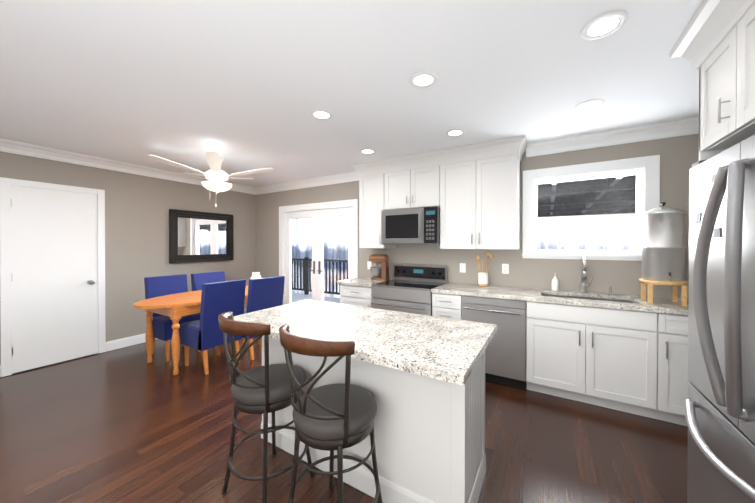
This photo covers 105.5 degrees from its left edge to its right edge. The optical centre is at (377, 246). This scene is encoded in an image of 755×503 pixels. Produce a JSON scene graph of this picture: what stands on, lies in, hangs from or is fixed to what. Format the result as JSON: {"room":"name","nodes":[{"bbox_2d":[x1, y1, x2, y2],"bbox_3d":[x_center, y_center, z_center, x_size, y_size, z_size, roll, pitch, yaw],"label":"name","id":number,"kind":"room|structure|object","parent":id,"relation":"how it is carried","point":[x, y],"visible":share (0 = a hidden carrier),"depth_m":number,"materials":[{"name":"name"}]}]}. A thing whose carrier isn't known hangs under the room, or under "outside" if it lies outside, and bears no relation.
{"room":"kitchen and dining room","nodes":[
{"label":"kitchen and dining room","id":0,"kind":"room"},
{"bbox_2d":[0,151,255,373],"bbox_3d":[-3.934,0.131,3.223,0.120,2.500,6.020,0,0,31],"label":"wall","id":1,"kind":"structure","parent":0,"point":[137,207],"depth_m":4.04,"materials":[{"name":"beige paint"}]},
{"bbox_2d":[0,177,105,376],"bbox_3d":[-3.733,0.323,3.361,0.080,2.106,0.830,0,0,31],"label":"door","id":2,"kind":"structure","parent":1,"relation":"in","point":[52,274],"depth_m":3.32,"materials":[{"name":"white wood"}]},
{"bbox_2d":[0,138,255,194],"bbox_3d":[-3.810,-1.061,3.212,0.097,0.115,5.660,0,0,31],"label":"crown molding","id":3,"kind":"structure","parent":1,"relation":"attached to","point":[8,146],"depth_m":3.65,"materials":[{"name":"white wood"}]},
{"bbox_2d":[106,333,156,351],"bbox_3d":[-2.972,1.304,4.711,0.016,0.126,2.253,0,0,31],"label":"baseboard","id":4,"kind":"structure","parent":1,"relation":"attached to","point":[124,342],"depth_m":3.91,"materials":[{"name":"white wood"}]},
{"bbox_2d":[169,209,233,262],"bbox_3d":[-2.897,-0.160,4.795,0.045,0.827,1.015,0,0,31],"label":"wall mirror","id":5,"kind":"object","parent":1,"relation":"attached to","point":[195,236],"visible":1,"depth_m":4.75,"materials":[{"name":"black mirror"}]},
{"bbox_2d":[0,337,687,502],"bbox_3d":[-1.133,1.441,1.563,6.700,0.100,6.080,0,0,31],"label":"floor","id":6,"kind":"structure","parent":0,"point":[129,424],"depth_m":2.01,"materials":[{"name":"brown wood"}]},
{"bbox_2d":[144,274,199,361],"bbox_3d":[-2.613,0.884,3.710,0.544,0.982,0.470,0,0,31],"label":"dining chair","id":7,"kind":"object","parent":6,"relation":"on","point":[157,286],"visible":0.5,"depth_m":3.64,"materials":[{"name":"blue fabric"}]},
{"bbox_2d":[133,286,247,374],"bbox_3d":[-2.128,0.995,3.759,0.920,0.759,1.700,0,0,31],"label":"dining table","id":8,"kind":"object","parent":6,"relation":"on","point":[175,307],"visible":0.54,"depth_m":3.17,"materials":[{"name":"orange wood"}]},
{"bbox_2d":[250,272,260,278],"bbox_3d":[-1.832,0.503,4.348,0.213,0.215,0.170,0,0,31],"label":"pitcher","id":9,"kind":"object","parent":8,"relation":"on","point":[255,275],"visible":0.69,"depth_m":4.31,"materials":[{"name":"white ceramic"}]},
{"bbox_2d":[191,271,224,290],"bbox_3d":[-2.327,0.881,4.189,0.544,0.982,0.470,0,0,28],"label":"dining chair","id":10,"kind":"object","parent":6,"relation":"on","point":[198,280],"visible":0.1,"depth_m":4.21,"materials":[{"name":"blue fabric"}]},
{"bbox_2d":[180,279,245,374],"bbox_3d":[-1.914,0.886,3.351,0.544,0.982,0.470,0,0,31],"label":"dining chair","id":11,"kind":"object","parent":6,"relation":"on","point":[204,333],"visible":0.83,"depth_m":3.17,"materials":[{"name":"blue fabric"}]},
{"bbox_2d":[242,276,284,359],"bbox_3d":[-1.576,0.883,3.742,0.544,0.982,0.470,0,0,34],"label":"dining chair","id":12,"kind":"object","parent":6,"relation":"on","point":[265,293],"visible":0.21,"depth_m":3.55,"materials":[{"name":"blue fabric"}]},
{"bbox_2d":[218,312,314,502],"bbox_3d":[-0.654,0.882,1.667,0.463,1.015,0.481,0,0,31],"label":"stool","id":13,"kind":"object","parent":6,"relation":"on","point":[265,390],"visible":0.96,"depth_m":1.51,"materials":[{"name":"grey metal"}]},
{"bbox_2d":[279,325,382,502],"bbox_3d":[-0.226,0.884,1.400,0.457,1.015,0.480,0,0,31],"label":"stool","id":14,"kind":"object","parent":6,"relation":"on","point":[338,417],"visible":1,"depth_m":1.25,"materials":[{"name":"grey leather"}]},
{"bbox_2d":[340,285,372,307],"bbox_3d":[-0.123,0.938,3.960,0.517,0.873,0.618,0,0,31],"label":"base cabinet","id":15,"kind":"object","parent":6,"relation":"on","point":[355,295],"depth_m":3.69,"materials":[{"name":"grey wood"}]},
{"bbox_2d":[337,277,392,288],"bbox_3d":[-0.138,0.481,3.952,0.538,0.040,0.643,0,0,31],"label":"countertop","id":16,"kind":"structure","parent":15,"relation":"on","point":[366,281],"depth_m":3.78,"materials":[{"name":"beige stone"}]},
{"bbox_2d":[369,254,389,280],"bbox_3d":[0.013,0.282,3.992,0.285,0.356,0.191,0,0,31],"label":"stand mixer","id":17,"kind":"object","parent":16,"relation":"on","point":[380,273],"visible":1,"depth_m":3.92,"materials":[{"name":"orange metal"}]},
{"bbox_2d":[261,335,486,502],"bbox_3d":[-0.087,0.950,1.918,1.462,0.872,0.517,0,0,31],"label":"kitchen island","id":18,"kind":"object","parent":6,"relation":"on","point":[420,378],"depth_m":1.51,"materials":[{"name":"grey wood"}]},
{"bbox_2d":[233,299,496,386],"bbox_3d":[-0.152,0.495,1.807,1.570,0.039,0.794,0,0,31],"label":"island countertop","id":19,"kind":"structure","parent":18,"relation":"on","point":[444,350],"depth_m":1.57,"materials":[{"name":"white stone"}]},
{"bbox_2d":[371,263,447,315],"bbox_3d":[0.400,0.810,3.585,0.754,1.133,0.725,0,0,31],"label":"range","id":20,"kind":"object","parent":6,"relation":"on","point":[407,288],"visible":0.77,"depth_m":3.44,"materials":[{"name":"grey metal"}]},
{"bbox_2d":[432,293,461,319],"bbox_3d":[0.896,0.941,3.353,0.325,0.873,0.618,0,0,31],"label":"base cabinet","id":21,"kind":"object","parent":6,"relation":"on","point":[445,305],"depth_m":3.08,"materials":[{"name":"grey wood"}]},
{"bbox_2d":[431,282,540,300],"bbox_3d":[1.200,0.486,3.155,1.048,0.040,0.643,0,0,31],"label":"countertop","id":22,"kind":"structure","parent":21,"relation":"on","point":[501,292],"depth_m":2.99,"materials":[{"name":"beige stone"}]},
{"bbox_2d":[475,252,492,286],"bbox_3d":[1.244,0.263,3.367,0.203,0.401,0.155,0,0,31],"label":"utensil crock","id":23,"kind":"object","parent":22,"relation":"on","point":[482,279],"visible":0.98,"depth_m":3.33,"materials":[{"name":"white ceramic"}]},
{"bbox_2d":[462,295,526,388],"bbox_3d":[1.278,0.945,3.087,0.594,0.870,0.684,0,0,31],"label":"dishwasher","id":24,"kind":"object","parent":6,"relation":"on","point":[505,356],"visible":0.77,"depth_m":2.79,"materials":[{"name":"grey metal"}]},
{"bbox_2d":[526,305,672,422],"bbox_3d":[1.971,1.038,2.713,0.970,0.688,0.618,0,0,31],"label":"base cabinet","id":25,"kind":"object","parent":6,"relation":"on","point":[624,353],"depth_m":2.42,"materials":[{"name":"grey wood"}]},
{"bbox_2d":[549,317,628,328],"bbox_3d":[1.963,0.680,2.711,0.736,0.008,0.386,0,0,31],"label":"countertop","id":26,"kind":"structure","parent":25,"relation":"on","point":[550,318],"depth_m":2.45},
{"bbox_2d":[625,297,689,425],"bbox_3d":[2.608,0.948,2.333,0.760,0.873,0.618,0,0,31],"label":"base cabinet","id":27,"kind":"object","parent":6,"relation":"on","point":[667,324],"depth_m":2.18,"materials":[{"name":"grey wood"}]},
{"bbox_2d":[625,294,688,316],"bbox_3d":[2.598,0.491,2.322,0.768,0.040,0.643,0,0,31],"label":"countertop","id":28,"kind":"structure","parent":27,"relation":"on","point":[660,304],"depth_m":2.29,"materials":[{"name":"beige stone"}]},
{"bbox_2d":[639,202,687,305],"bbox_3d":[2.379,0.050,2.388,0.292,0.839,0.324,0,0,31],"label":"water filter","id":29,"kind":"object","parent":28,"relation":"on","point":[663,247],"visible":1,"depth_m":2.31,"materials":[{"name":"silver metal"}]},
{"bbox_2d":[684,134,754,502],"bbox_3d":[1.644,0.494,0.880,0.912,1.798,0.890,0,0,31],"label":"fridge","id":30,"kind":"object","parent":6,"relation":"on","point":[719,402],"visible":1,"depth_m":1.13,"materials":[{"name":"grey metal"}]},
{"bbox_2d":[0,0,702,187],"bbox_3d":[-1.133,-1.159,1.546,6.700,0.100,6.080,0,0,31],"label":"ceiling","id":31,"kind":"structure","parent":0,"point":[242,85],"depth_m":1.89,"materials":[{"name":"white paint"}]},
{"bbox_2d":[148,151,272,206],"bbox_3d":[-2.055,-0.805,3.616,1.256,0.630,1.292,0,0,31],"label":"ceiling fan","id":32,"kind":"object","parent":31,"relation":"hanging from","point":[216,176],"visible":1,"depth_m":3.47,"materials":[{"name":"white plastic"}]},
{"bbox_2d":[310,109,332,119],"bbox_3d":[-0.472,-1.110,2.422,0.190,0.004,0.190,0,0,31],"label":"recessed light","id":33,"kind":"object","parent":31,"relation":"in","point":[319,114],"visible":1,"depth_m":2.41,"materials":[{"name":"white plastic"}]},
{"bbox_2d":[360,149,375,153],"bbox_3d":[-0.115,-1.116,3.373,0.190,0.004,0.190,0,0,31],"label":"recessed light","id":34,"kind":"object","parent":31,"relation":"in","point":[367,151],"visible":1,"depth_m":3.37,"materials":[{"name":"white plastic"}]},
{"bbox_2d":[409,71,437,87],"bbox_3d":[0.306,-1.107,1.911,0.190,0.004,0.190,0,0,31],"label":"recessed light","id":35,"kind":"object","parent":31,"relation":"in","point":[425,79],"visible":1,"depth_m":1.90,"materials":[{"name":"white plastic"}]},
{"bbox_2d":[445,129,464,136],"bbox_3d":[0.763,-1.113,2.815,0.190,0.004,0.190,0,0,31],"label":"recessed light","id":36,"kind":"object","parent":31,"relation":"in","point":[455,132],"visible":1,"depth_m":2.80,"materials":[{"name":"white plastic"}]},
{"bbox_2d":[575,99,603,110],"bbox_3d":[1.664,-1.109,2.255,0.190,0.004,0.190,0,0,31],"label":"recessed light","id":37,"kind":"object","parent":31,"relation":"in","point":[589,104],"visible":1,"depth_m":2.25,"materials":[{"name":"white plastic"}]},
{"bbox_2d":[580,11,627,39],"bbox_3d":[1.133,-1.104,1.442,0.190,0.004,0.190,0,0,31],"label":"recessed light","id":38,"kind":"object","parent":31,"relation":"in","point":[603,25],"visible":1,"depth_m":1.43,"materials":[{"name":"white plastic"}]},
{"bbox_2d":[256,134,698,298],"bbox_3d":[0.382,0.125,4.097,6.400,2.500,0.140,0,0,31],"label":"wall","id":39,"kind":"structure","parent":0,"point":[679,156],"depth_m":3.21,"materials":[{"name":"beige paint"}]},
{"bbox_2d":[256,172,358,194],"bbox_3d":[-1.243,-1.072,4.918,2.520,0.115,0.095,0,0,31],"label":"crown molding","id":40,"kind":"structure","parent":39,"relation":"attached to","point":[346,177],"depth_m":4.86,"materials":[{"name":"white wood"}]},
{"bbox_2d":[279,199,357,304],"bbox_3d":[-1.027,0.318,4.918,1.766,2.101,0.155,0,0,31],"label":"doors","id":41,"kind":"structure","parent":39,"relation":"in","point":[317,213],"depth_m":4.89,"materials":[{"name":"white wood"}]},
{"bbox_2d":[367,261,371,268],"bbox_3d":[-0.121,0.284,4.309,0.072,0.116,0.010,0,0,31],"label":"electrical outlet","id":42,"kind":"object","parent":39,"relation":"attached to","point":[369,264],"visible":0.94,"depth_m":4.31,"materials":[{"name":"white plastic"}]},
{"bbox_2d":[356,160,383,247],"bbox_3d":[0.001,-0.548,4.040,0.400,1.148,0.337,0,0,31],"label":"upper cabinet","id":43,"kind":"object","parent":39,"relation":"attached to","point":[371,175],"depth_m":3.90,"materials":[{"name":"grey wood"}]},
{"bbox_2d":[384,151,443,248],"bbox_3d":[0.499,-0.547,3.743,0.886,1.148,0.337,0,0,31],"label":"upper cabinet","id":44,"kind":"object","parent":39,"relation":"attached to","point":[410,181],"depth_m":3.55,"materials":[{"name":"grey wood"}]},
{"bbox_2d":[381,207,439,244],"bbox_3d":[0.468,-0.245,3.692,0.754,0.445,0.462,0,0,31],"label":"microwave","id":45,"kind":"object","parent":44,"relation":"attached to","point":[415,226],"visible":1,"depth_m":3.52,"materials":[{"name":"grey metal"}]},
{"bbox_2d":[460,263,465,272],"bbox_3d":[1.069,0.268,3.600,0.072,0.116,0.010,0,0,31],"label":"electrical outlet","id":46,"kind":"object","parent":39,"relation":"attached to","point":[463,267],"visible":1,"depth_m":3.59,"materials":[{"name":"white plastic"}]},
{"bbox_2d":[444,136,519,249],"bbox_3d":[1.182,-0.544,3.336,0.830,1.148,0.337,0,0,31],"label":"upper cabinet","id":47,"kind":"object","parent":39,"relation":"attached to","point":[472,191],"depth_m":3.16,"materials":[{"name":"grey wood"}]},
{"bbox_2d":[502,264,508,273],"bbox_3d":[1.492,0.260,3.348,0.072,0.116,0.010,0,0,31],"label":"electrical outlet","id":48,"kind":"object","parent":39,"relation":"attached to","point":[505,268],"visible":1,"depth_m":3.34,"materials":[{"name":"white plastic"}]},
{"bbox_2d":[541,293,628,304],"bbox_3d":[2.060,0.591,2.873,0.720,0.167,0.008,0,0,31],"label":"countertop","id":49,"kind":"structure","parent":39,"relation":"attached to","point":[544,296],"depth_m":2.59,"materials":[{"name":"beige stone"}]},
{"bbox_2d":[552,273,558,290],"bbox_3d":[1.866,0.372,3.015,0.064,0.188,0.068,0,0,31],"label":"soap bottle","id":50,"kind":"object","parent":49,"relation":"on","point":[555,284],"visible":1,"depth_m":2.99,"materials":[{"name":"white plastic"}]},
{"bbox_2d":[542,294,632,302],"bbox_3d":[1.963,0.596,2.710,0.736,0.175,0.386,0,0,31],"label":"sink","id":51,"kind":"object","parent":49,"relation":"in","point":[578,296],"depth_m":2.83,"materials":[{"name":"silver metal"}]},
{"bbox_2d":[579,257,611,294],"bbox_3d":[2.133,0.284,2.794,0.268,0.369,0.222,0,0,31],"label":"faucet","id":52,"kind":"object","parent":49,"relation":"on","point":[582,291],"depth_m":2.86,"materials":[{"name":"silver metal"}]},
{"bbox_2d":[522,155,659,260],"bbox_3d":[2.157,-0.358,2.999,1.148,0.986,0.165,0,0,31],"label":"kitchen window","id":53,"kind":"structure","parent":39,"relation":"in","point":[645,170],"depth_m":2.95,"materials":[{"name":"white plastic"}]},
{"bbox_2d":[526,117,698,156],"bbox_3d":[2.361,-1.059,2.772,1.650,0.115,0.097,0,0,31],"label":"crown molding","id":54,"kind":"structure","parent":39,"relation":"attached to","point":[684,127],"depth_m":2.79,"materials":[{"name":"white wood"}]},
{"bbox_2d":[541,301,640,328],"bbox_3d":[1.867,0.593,2.548,0.720,0.167,0.008,0,0,31],"label":"drawer front","id":55,"kind":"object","parent":0,"relation":"attached to","point":[563,310],"depth_m":2.43,"materials":[{"name":"white wood"}]},
{"label":"outside","id":56,"kind":"structure","parent":0,"visible":0},
{"bbox_2d":[291,216,636,297],"bbox_3d":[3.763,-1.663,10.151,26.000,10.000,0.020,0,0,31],"label":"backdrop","id":57,"kind":"structure","parent":56,"point":[566,228],"depth_m":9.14,"materials":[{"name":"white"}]},
{"bbox_2d":[537,175,635,221],"bbox_3d":[5.246,-0.832,5.221,6.400,0.240,6.740,0,0,31],"label":"porch roof","id":58,"kind":"structure","parent":56,"point":[613,181],"depth_m":4.57,"materials":[{"name":"black"}]},
{"bbox_3d":[1.668,0.152,-0.114,0.120,2.500,6.020,0,0,31],"label":"wall","id":59,"kind":"structure","parent":0,"visible":0},
{"bbox_2d":[668,0,754,159],"bbox_3d":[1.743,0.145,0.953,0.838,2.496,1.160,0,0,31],"label":"wall cabinet","id":60,"kind":"object","parent":59,"relation":"attached to","point":[715,44],"visible":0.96,"depth_m":1.31,"materials":[{"name":"grey wood"}]},
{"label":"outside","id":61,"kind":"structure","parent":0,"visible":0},
{"bbox_2d":[291,257,347,303],"bbox_3d":[0.830,0.903,5.244,12.000,1.170,2.240,0,0,31],"label":"deck","id":62,"kind":"object","parent":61,"point":[307,262],"depth_m":8.02,"materials":[{"name":"grey metal"}]}
]}

